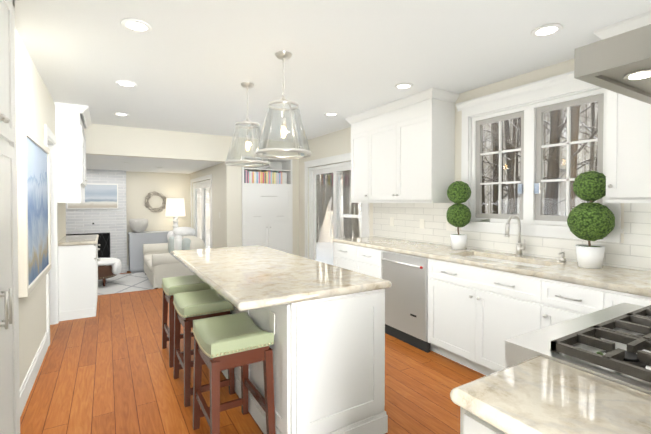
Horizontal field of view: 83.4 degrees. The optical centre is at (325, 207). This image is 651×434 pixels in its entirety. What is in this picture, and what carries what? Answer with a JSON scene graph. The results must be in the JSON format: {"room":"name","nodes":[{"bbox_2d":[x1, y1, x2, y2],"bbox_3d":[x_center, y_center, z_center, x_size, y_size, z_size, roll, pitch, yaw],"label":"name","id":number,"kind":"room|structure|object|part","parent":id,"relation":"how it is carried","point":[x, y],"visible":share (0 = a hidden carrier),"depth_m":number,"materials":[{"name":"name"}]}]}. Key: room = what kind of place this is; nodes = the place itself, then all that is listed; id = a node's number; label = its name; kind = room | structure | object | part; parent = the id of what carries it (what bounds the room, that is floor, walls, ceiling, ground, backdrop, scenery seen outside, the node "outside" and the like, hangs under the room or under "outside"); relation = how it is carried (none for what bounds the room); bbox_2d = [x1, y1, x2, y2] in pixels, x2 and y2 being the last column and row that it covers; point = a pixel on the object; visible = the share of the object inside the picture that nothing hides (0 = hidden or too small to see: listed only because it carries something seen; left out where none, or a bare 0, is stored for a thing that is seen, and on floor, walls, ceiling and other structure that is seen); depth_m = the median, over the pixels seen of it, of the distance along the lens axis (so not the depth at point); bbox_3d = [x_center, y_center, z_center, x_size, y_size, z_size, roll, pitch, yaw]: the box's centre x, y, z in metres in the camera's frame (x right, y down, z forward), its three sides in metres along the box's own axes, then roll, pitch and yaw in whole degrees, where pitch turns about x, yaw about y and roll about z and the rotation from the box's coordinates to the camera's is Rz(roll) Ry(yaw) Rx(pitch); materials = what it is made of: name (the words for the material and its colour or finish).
{"room":"kitchen","nodes":[
{"label":"kitchen","id":0,"kind":"room"},
{"bbox_2d":[15,28,65,386],"bbox_3d":[-1.519,0.204,1.441,0.120,2.740,8.890,-1,1,-31],"label":"wall","id":1,"kind":"structure","parent":0,"point":[35,109],"depth_m":2.83,"materials":[{"name":"beige paint"}]},
{"bbox_2d":[16,126,50,297],"bbox_3d":[-2.302,0.021,2.911,0.050,1.120,1.220,-1,1,-31],"label":"painting","id":2,"kind":"object","parent":1,"relation":"attached to","point":[37,202],"depth_m":2.67},
{"bbox_3d":[-2.302,0.021,2.911,0.050,1.120,1.220,-1,1,-31],"label":"canvas art","id":3,"kind":"part","parent":2,"relation":"part of"},
{"bbox_2d":[20,331,48,416],"bbox_3d":[-2.198,1.277,2.719,0.014,0.155,1.870,-1,1,-31],"label":"baseboard","id":4,"kind":"structure","parent":1,"relation":"attached to","point":[29,379],"depth_m":2.79,"materials":[{"name":"white wood"}]},
{"bbox_2d":[44,125,58,344],"bbox_3d":[-2.953,0.269,3.848,0.138,2.135,0.860,-1,1,-31],"label":"door frame","id":5,"kind":"structure","parent":1,"relation":"attached to","point":[50,140],"depth_m":4.15,"materials":[{"name":"white wood"}]},
{"bbox_2d":[86,154,222,173],"bbox_3d":[-5.038,-0.829,6.394,5.880,0.050,3.250,-1,1,-31],"label":"ceiling","id":6,"kind":"structure","parent":0,"point":[106,162],"depth_m":6.87,"materials":[{"name":"white paint"}]},
{"bbox_2d":[126,171,189,264],"bbox_3d":[-5.895,0.326,7.723,6.000,2.300,0.120,-1,1,-31],"label":"wall","id":7,"kind":"structure","parent":0,"point":[140,186],"depth_m":8.73,"materials":[{"name":"beige paint"}]},
{"bbox_2d":[144,191,165,211],"bbox_3d":[-4.046,-0.142,8.715,0.520,0.505,0.081,-1,1,-31],"label":"wreath","id":8,"kind":"object","parent":7,"relation":"attached to","point":[148,196],"visible":1,"depth_m":8.69,"materials":[{"name":"beige"}]},
{"bbox_2d":[84,124,298,255],"bbox_3d":[-2.134,0.030,6.184,3.710,2.540,0.120,-1,1,-31],"label":"wall","id":9,"kind":"structure","parent":0,"point":[108,140],"depth_m":6.10,"materials":[{"name":"beige paint"}]},
{"bbox_2d":[190,162,224,247],"bbox_3d":[-2.535,0.324,7.838,0.120,2.300,3.120,-1,1,-31],"label":"wall","id":10,"kind":"structure","parent":0,"point":[217,171],"depth_m":6.90,"materials":[{"name":"beige paint"}]},
{"bbox_2d":[190,175,211,247],"bbox_3d":[-2.784,0.396,8.121,0.018,2.145,2.070,-1,1,-31],"label":"door frame","id":11,"kind":"structure","parent":10,"relation":"attached to","point":[206,177],"depth_m":7.30,"materials":[{"name":"white wood"}]},
{"bbox_2d":[193,180,209,248],"bbox_3d":[-2.725,0.444,8.157,0.080,2.050,1.880,-1,1,-31],"label":"doors","id":12,"kind":"structure","parent":10,"relation":"in","point":[201,208],"depth_m":8.15,"materials":[{"name":"white"}]},
{"bbox_2d":[20,289,485,433],"bbox_3d":[-0.709,1.492,1.948,5.890,0.250,8.890,-1,1,-31],"label":"floor","id":13,"kind":"structure","parent":0,"point":[106,369],"depth_m":2.79,"materials":[{"name":"brown wood"}]},
{"bbox_2d":[0,0,19,433],"bbox_3d":[-0.702,0.121,0.373,0.177,2.540,3.780,-1,1,-31],"label":"pantry","id":14,"kind":"object","parent":13,"relation":"on","point":[9,372],"visible":1,"depth_m":1.78,"materials":[{"name":"white wood"}]},
{"bbox_2d":[54,102,99,320],"bbox_3d":[-3.218,0.051,4.805,0.424,2.540,1.170,-1,1,-31],"label":"hutch","id":15,"kind":"object","parent":13,"relation":"on","point":[78,259],"visible":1,"depth_m":4.34,"materials":[{"name":"white painted wood"}]},
{"bbox_2d":[98,288,162,295],"bbox_3d":[-2.729,1.320,5.826,2.300,0.032,0.045,-1,1,-31],"label":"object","id":16,"kind":"structure","parent":13,"relation":"on","point":[159,288],"depth_m":5.63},
{"bbox_2d":[161,275,209,367],"bbox_3d":[-1.290,1.004,3.370,0.357,0.680,0.495,-1,1,-31],"label":"stool","id":17,"kind":"object","parent":13,"relation":"on","point":[171,286],"visible":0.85,"depth_m":3.23,"materials":[{"name":"green fabric"}]},
{"bbox_2d":[173,289,234,406],"bbox_3d":[-0.935,1.014,2.779,0.357,0.680,0.495,-1,1,-31],"label":"stool","id":18,"kind":"object","parent":13,"relation":"on","point":[189,307],"visible":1,"depth_m":2.63,"materials":[{"name":"brown wood"}]},
{"bbox_2d":[192,312,274,433],"bbox_3d":[-0.549,1.024,2.136,0.357,0.680,0.495,-1,1,-31],"label":"stool","id":19,"kind":"object","parent":13,"relation":"on","point":[243,340],"visible":1,"depth_m":2.02,"materials":[{"name":"brown wood"}]},
{"bbox_2d":[242,156,292,253],"bbox_3d":[-1.157,0.183,6.915,0.985,2.210,0.477,-1,1,-31],"label":"built-in cabinet","id":20,"kind":"object","parent":13,"relation":"on","point":[267,206],"visible":0.75,"depth_m":6.77,"materials":[{"name":"white painted wood"}]},
{"bbox_2d":[244,165,286,183],"bbox_3d":[-1.182,-0.625,6.906,0.835,0.355,0.355,-1,1,-31],"label":"books","id":21,"kind":"object","parent":20,"relation":"on","point":[272,174],"depth_m":6.78,"materials":[{"name":"multicoloured paper"}]},
{"bbox_2d":[222,289,387,433],"bbox_3d":[-0.513,0.912,2.920,0.876,0.879,2.146,-1,1,-31],"label":"kitchen island","id":22,"kind":"object","parent":13,"relation":"on","point":[324,323],"depth_m":2.03,"materials":[{"name":"white painted wood"},{"name":"granite"}]},
{"bbox_2d":[170,245,391,312],"bbox_3d":[-0.559,0.453,2.885,0.950,0.042,2.170,-1,1,-31],"label":"island countertop","id":23,"kind":"structure","parent":22,"relation":"on","point":[250,278],"depth_m":2.30,"materials":[{"name":"beige stone"}]},
{"bbox_2d":[333,215,650,375],"bbox_3d":[1.232,0.699,3.463,0.744,1.287,3.368,-1,1,-31],"label":"lower cabinets","id":24,"kind":"object","parent":13,"relation":"on","point":[473,309],"depth_m":2.98,"materials":[{"name":"white painted wood"},{"name":"brushed nickel"},{"name":"granite"}]},
{"bbox_2d":[446,181,470,249],"bbox_3d":[1.335,0.075,3.660,0.238,0.686,0.236,-1,1,-31],"label":"topiary","id":25,"kind":"object","parent":24,"relation":"on","point":[458,212],"visible":1,"depth_m":3.59,"materials":[{"name":"green plant"}]},
{"bbox_2d":[567,170,614,268],"bbox_3d":[1.932,0.082,2.665,0.285,0.705,0.280,-1,1,-31],"label":"topiary","id":26,"kind":"object","parent":24,"relation":"on","point":[591,221],"visible":0.98,"depth_m":2.60,"materials":[{"name":"green plant"}]},
{"bbox_2d":[450,356,650,433],"bbox_3d":[1.525,0.916,1.313,2.457,0.920,0.672,-1,1,-31],"label":"countertop","id":27,"kind":"structure","parent":13,"relation":"on","point":[539,395],"depth_m":0.88,"materials":[{"name":"white stone"}]},
{"bbox_2d":[505,302,650,394],"bbox_3d":[1.172,0.897,1.191,0.914,0.962,0.813,-1,1,-31],"label":"range cooktop","id":28,"kind":"object","parent":13,"relation":"on","point":[612,343],"visible":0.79,"depth_m":1.19,"materials":[{"name":"silver metal"}]},
{"bbox_2d":[15,0,650,142],"bbox_3d":[-0.709,-1.198,1.906,5.890,0.050,8.890,-1,1,-31],"label":"ceiling","id":29,"kind":"structure","parent":0,"point":[189,66],"depth_m":2.78,"materials":[{"name":"white paint"}]},
{"bbox_2d":[113,112,128,115],"bbox_3d":[-2.653,-1.213,4.745,0.175,0.010,0.175,0,1,14],"label":"recessed light","id":30,"kind":"object","parent":29,"relation":"in","point":[116,113],"depth_m":4.74,"materials":[{"name":"white"}]},
{"bbox_2d":[116,81,136,86],"bbox_3d":[-1.922,-1.193,3.528,0.175,0.010,0.175,0,1,14],"label":"recessed light","id":31,"kind":"object","parent":29,"relation":"in","point":[122,83],"depth_m":3.51,"materials":[{"name":"white"}]},
{"bbox_2d":[120,18,151,32],"bbox_3d":[-1.222,-1.175,2.362,0.175,0.010,0.175,0,1,14],"label":"recessed light","id":32,"kind":"object","parent":29,"relation":"in","point":[137,25],"depth_m":2.35,"materials":[{"name":"white"}]},
{"bbox_2d":[225,82,269,166],"bbox_3d":[-0.757,-0.808,3.556,0.430,0.782,0.432,-1,1,-31],"label":"pendant light","id":33,"kind":"object","parent":29,"relation":"hanging from","point":[231,160],"visible":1,"depth_m":3.56,"materials":[{"name":"clear glass"}]},
{"bbox_2d":[256,51,310,158],"bbox_3d":[-0.324,-0.796,2.836,0.430,0.782,0.432,-1,1,-31],"label":"pendant light","id":34,"kind":"object","parent":29,"relation":"hanging from","point":[262,150],"visible":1,"depth_m":2.85,"materials":[{"name":"clear glass"}]},
{"bbox_2d":[324,112,337,115],"bbox_3d":[0.074,-1.213,4.749,0.175,0.010,0.175,0,1,14],"label":"recessed light","id":35,"kind":"object","parent":29,"relation":"in","point":[329,113],"depth_m":4.74,"materials":[{"name":"white"}]},
{"bbox_2d":[394,83,412,88],"bbox_3d":[0.769,-1.194,3.592,0.175,0.010,0.175,0,1,14],"label":"recessed light","id":36,"kind":"object","parent":29,"relation":"in","point":[401,85],"depth_m":3.59,"materials":[{"name":"white"}]},
{"bbox_2d":[531,23,562,36],"bbox_3d":[1.469,-1.176,2.426,0.175,0.010,0.175,0,1,14],"label":"recessed light","id":37,"kind":"object","parent":29,"relation":"in","point":[548,29],"depth_m":2.42,"materials":[{"name":"white"}]},
{"bbox_2d":[299,59,644,270],"bbox_3d":[1.765,0.073,3.411,0.120,2.540,8.890,-1,1,-31],"label":"wall","id":38,"kind":"structure","parent":0,"point":[332,144],"depth_m":4.43,"materials":[{"name":"beige paint"}]},
{"bbox_2d":[309,161,363,264],"bbox_3d":[0.177,0.292,6.059,0.100,2.020,1.740,-1,1,-31],"label":"glass door","id":39,"kind":"structure","parent":38,"relation":"in","point":[335,212],"depth_m":6.25,"materials":[{"name":"white glass"}]},
{"bbox_2d":[304,153,368,257],"bbox_3d":[0.113,0.229,6.020,0.028,2.145,1.960,-1,1,-31],"label":"door frame","id":40,"kind":"structure","parent":38,"relation":"attached to","point":[343,157],"depth_m":6.27,"materials":[{"name":"white wood"}]},
{"bbox_2d":[390,217,393,225],"bbox_3d":[0.867,0.182,4.768,0.008,0.114,0.070,-1,1,-31],"label":"electrical outlet plate","id":41,"kind":"object","parent":38,"relation":"attached to","point":[391,218],"depth_m":4.76,"materials":[{"name":"white plastic"}]},
{"bbox_2d":[345,87,458,202],"bbox_3d":[0.841,-0.635,4.426,0.402,1.155,1.550,-1,1,-31],"label":"upper cabinet","id":42,"kind":"object","parent":38,"relation":"attached to","point":[402,150],"visible":1,"depth_m":4.06,"materials":[{"name":"white wood"}]},
{"bbox_2d":[420,219,423,228],"bbox_3d":[1.140,0.189,4.314,0.008,0.114,0.070,-1,1,-31],"label":"electrical outlet plate","id":43,"kind":"object","parent":38,"relation":"attached to","point":[421,220],"depth_m":4.30,"materials":[{"name":"white plastic"}]},
{"bbox_2d":[446,220,454,230],"bbox_3d":[1.355,0.194,3.955,0.008,0.114,0.115,-1,1,-31],"label":"electrical outlet plate","id":44,"kind":"object","parent":38,"relation":"attached to","point":[449,227],"depth_m":3.96,"materials":[{"name":"white plastic"}]},
{"bbox_2d":[373,203,650,270],"bbox_3d":[1.709,0.001,3.377,0.008,0.844,4.050,-1,1,-31],"label":"tile backsplash","id":45,"kind":"structure","parent":38,"relation":"attached to","point":[633,251],"depth_m":3.32,"materials":[{"name":"white tile"}]},
{"bbox_2d":[471,88,606,225],"bbox_3d":[1.838,-0.383,3.267,0.096,1.058,1.196,-1,1,-31],"label":"kitchen window","id":46,"kind":"structure","parent":38,"relation":"in","point":[530,186],"depth_m":3.22,"materials":[{"name":"white wood"}]},
{"bbox_2d":[456,71,622,242],"bbox_3d":[1.818,-0.419,3.268,0.165,1.330,1.475,-1,1,-31],"label":"window frame","id":47,"kind":"structure","parent":38,"relation":"attached to","point":[557,86],"depth_m":3.27,"materials":[{"name":"white wood"}]},
{"bbox_2d":[594,11,650,202],"bbox_3d":[2.272,-0.600,2.041,0.402,1.150,1.192,-1,1,-31],"label":"upper cabinet","id":48,"kind":"object","parent":38,"relation":"attached to","point":[628,154],"visible":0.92,"depth_m":2.33,"materials":[{"name":"white wood"}]},
{"bbox_3d":[-5.020,1.547,6.401,5.880,0.100,3.319,-1,1,-31],"label":"floor","id":49,"kind":"structure","parent":0,"visible":0},
{"bbox_2d":[66,169,126,272],"bbox_3d":[-5.662,0.328,7.617,2.650,2.298,0.299,-1,1,-31],"label":"brick fireplace","id":50,"kind":"object","parent":49,"relation":"on","point":[108,227],"visible":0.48,"depth_m":8.05,"materials":[{"name":"white brick"}]},
{"bbox_2d":[67,183,117,208],"bbox_3d":[-5.001,-0.247,7.866,0.930,0.540,0.036,-1,1,-31],"label":"picture","id":51,"kind":"object","parent":50,"relation":"attached to","point":[100,196],"depth_m":7.91},
{"bbox_3d":[-5.001,-0.247,7.867,0.930,0.540,0.034,-1,1,-31],"label":"seascape picture","id":52,"kind":"part","parent":51,"relation":"part of"},
{"bbox_2d":[98,272,161,294],"bbox_3d":[-3.939,1.479,6.815,3.160,0.022,2.520,-1,1,-31],"label":"living room rug","id":53,"kind":"object","parent":49,"relation":"on","point":[127,282],"visible":0.17,"depth_m":6.96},
{"bbox_2d":[98,258,121,285],"bbox_3d":[-4.482,1.219,6.881,1.122,0.495,0.877,-1,1,-31],"label":"ottoman","id":54,"kind":"object","parent":53,"relation":"on","point":[109,267],"visible":0.4,"depth_m":6.81,"materials":[{"name":"brown leather"}]},
{"bbox_2d":[98,258,121,273],"bbox_3d":[-4.282,1.123,6.947,0.709,0.305,0.666,-1,1,-31],"label":"fur throw","id":55,"kind":"object","parent":54,"relation":"on","point":[105,265],"depth_m":6.82,"materials":[{"name":"white fur"}]},
{"bbox_2d":[143,227,204,288],"bbox_3d":[-3.068,0.944,7.356,0.980,1.030,2.035,-1,1,-31],"label":"sofa","id":56,"kind":"object","parent":53,"relation":"on","point":[160,261],"visible":0.79,"depth_m":6.76,"materials":[{"name":"beige fabric"}]},
{"bbox_2d":[128,198,185,272],"bbox_3d":[-3.922,0.622,8.550,1.220,1.680,0.494,-1,1,-31],"label":"sideboard","id":57,"kind":"object","parent":49,"relation":"on","point":[139,236],"visible":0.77,"depth_m":8.25,"materials":[{"name":"grey painted wood"}]},
{"bbox_2d":[129,218,147,232],"bbox_3d":[-4.264,0.410,8.351,0.385,0.316,0.378,-1,1,-31],"label":"bowl","id":58,"kind":"object","parent":57,"relation":"on","point":[137,225],"depth_m":8.23,"materials":[{"name":"white ceramic"}]},
{"bbox_2d":[165,198,185,230],"bbox_3d":[-3.586,0.169,8.733,0.450,0.779,0.450,-1,1,-31],"label":"lamp","id":59,"kind":"object","parent":57,"relation":"on","point":[175,207],"depth_m":8.56,"materials":[{"name":"white ceramic"}]},
{"bbox_3d":[0.904,0.141,-0.878,5.770,2.540,2.420,-1,1,-31],"label":"wall","id":60,"kind":"structure","parent":0,"visible":0},
{"bbox_2d":[574,24,650,103],"bbox_3d":[1.219,-0.765,1.034,0.969,0.788,0.539,-1,1,-31],"label":"range hood","id":61,"kind":"object","parent":60,"relation":"attached to","point":[620,63],"visible":1,"depth_m":1.00,"materials":[{"name":"silver metal"}]},
{"label":"outside","id":62,"kind":"structure","parent":0,"visible":0},
{"bbox_2d":[482,102,597,215],"bbox_3d":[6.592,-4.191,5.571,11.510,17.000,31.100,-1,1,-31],"label":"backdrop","id":63,"kind":"structure","parent":62,"point":[562,191],"depth_m":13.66,"materials":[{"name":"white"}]},
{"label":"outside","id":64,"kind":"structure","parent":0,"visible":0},
{"bbox_3d":[6.583,2.409,5.640,11.260,0.200,30.850,-1,1,-31],"label":"snow","id":65,"kind":"object","parent":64,"visible":0},
{"bbox_2d":[482,102,597,215],"bbox_3d":[4.816,-4.229,9.243,13.716,12.984,25.811,-1,1,-31],"label":"trees","id":66,"kind":"object","parent":65,"relation":"on","point":[551,186],"depth_m":11.39,"materials":[{"name":"brown plant"}]}
]}

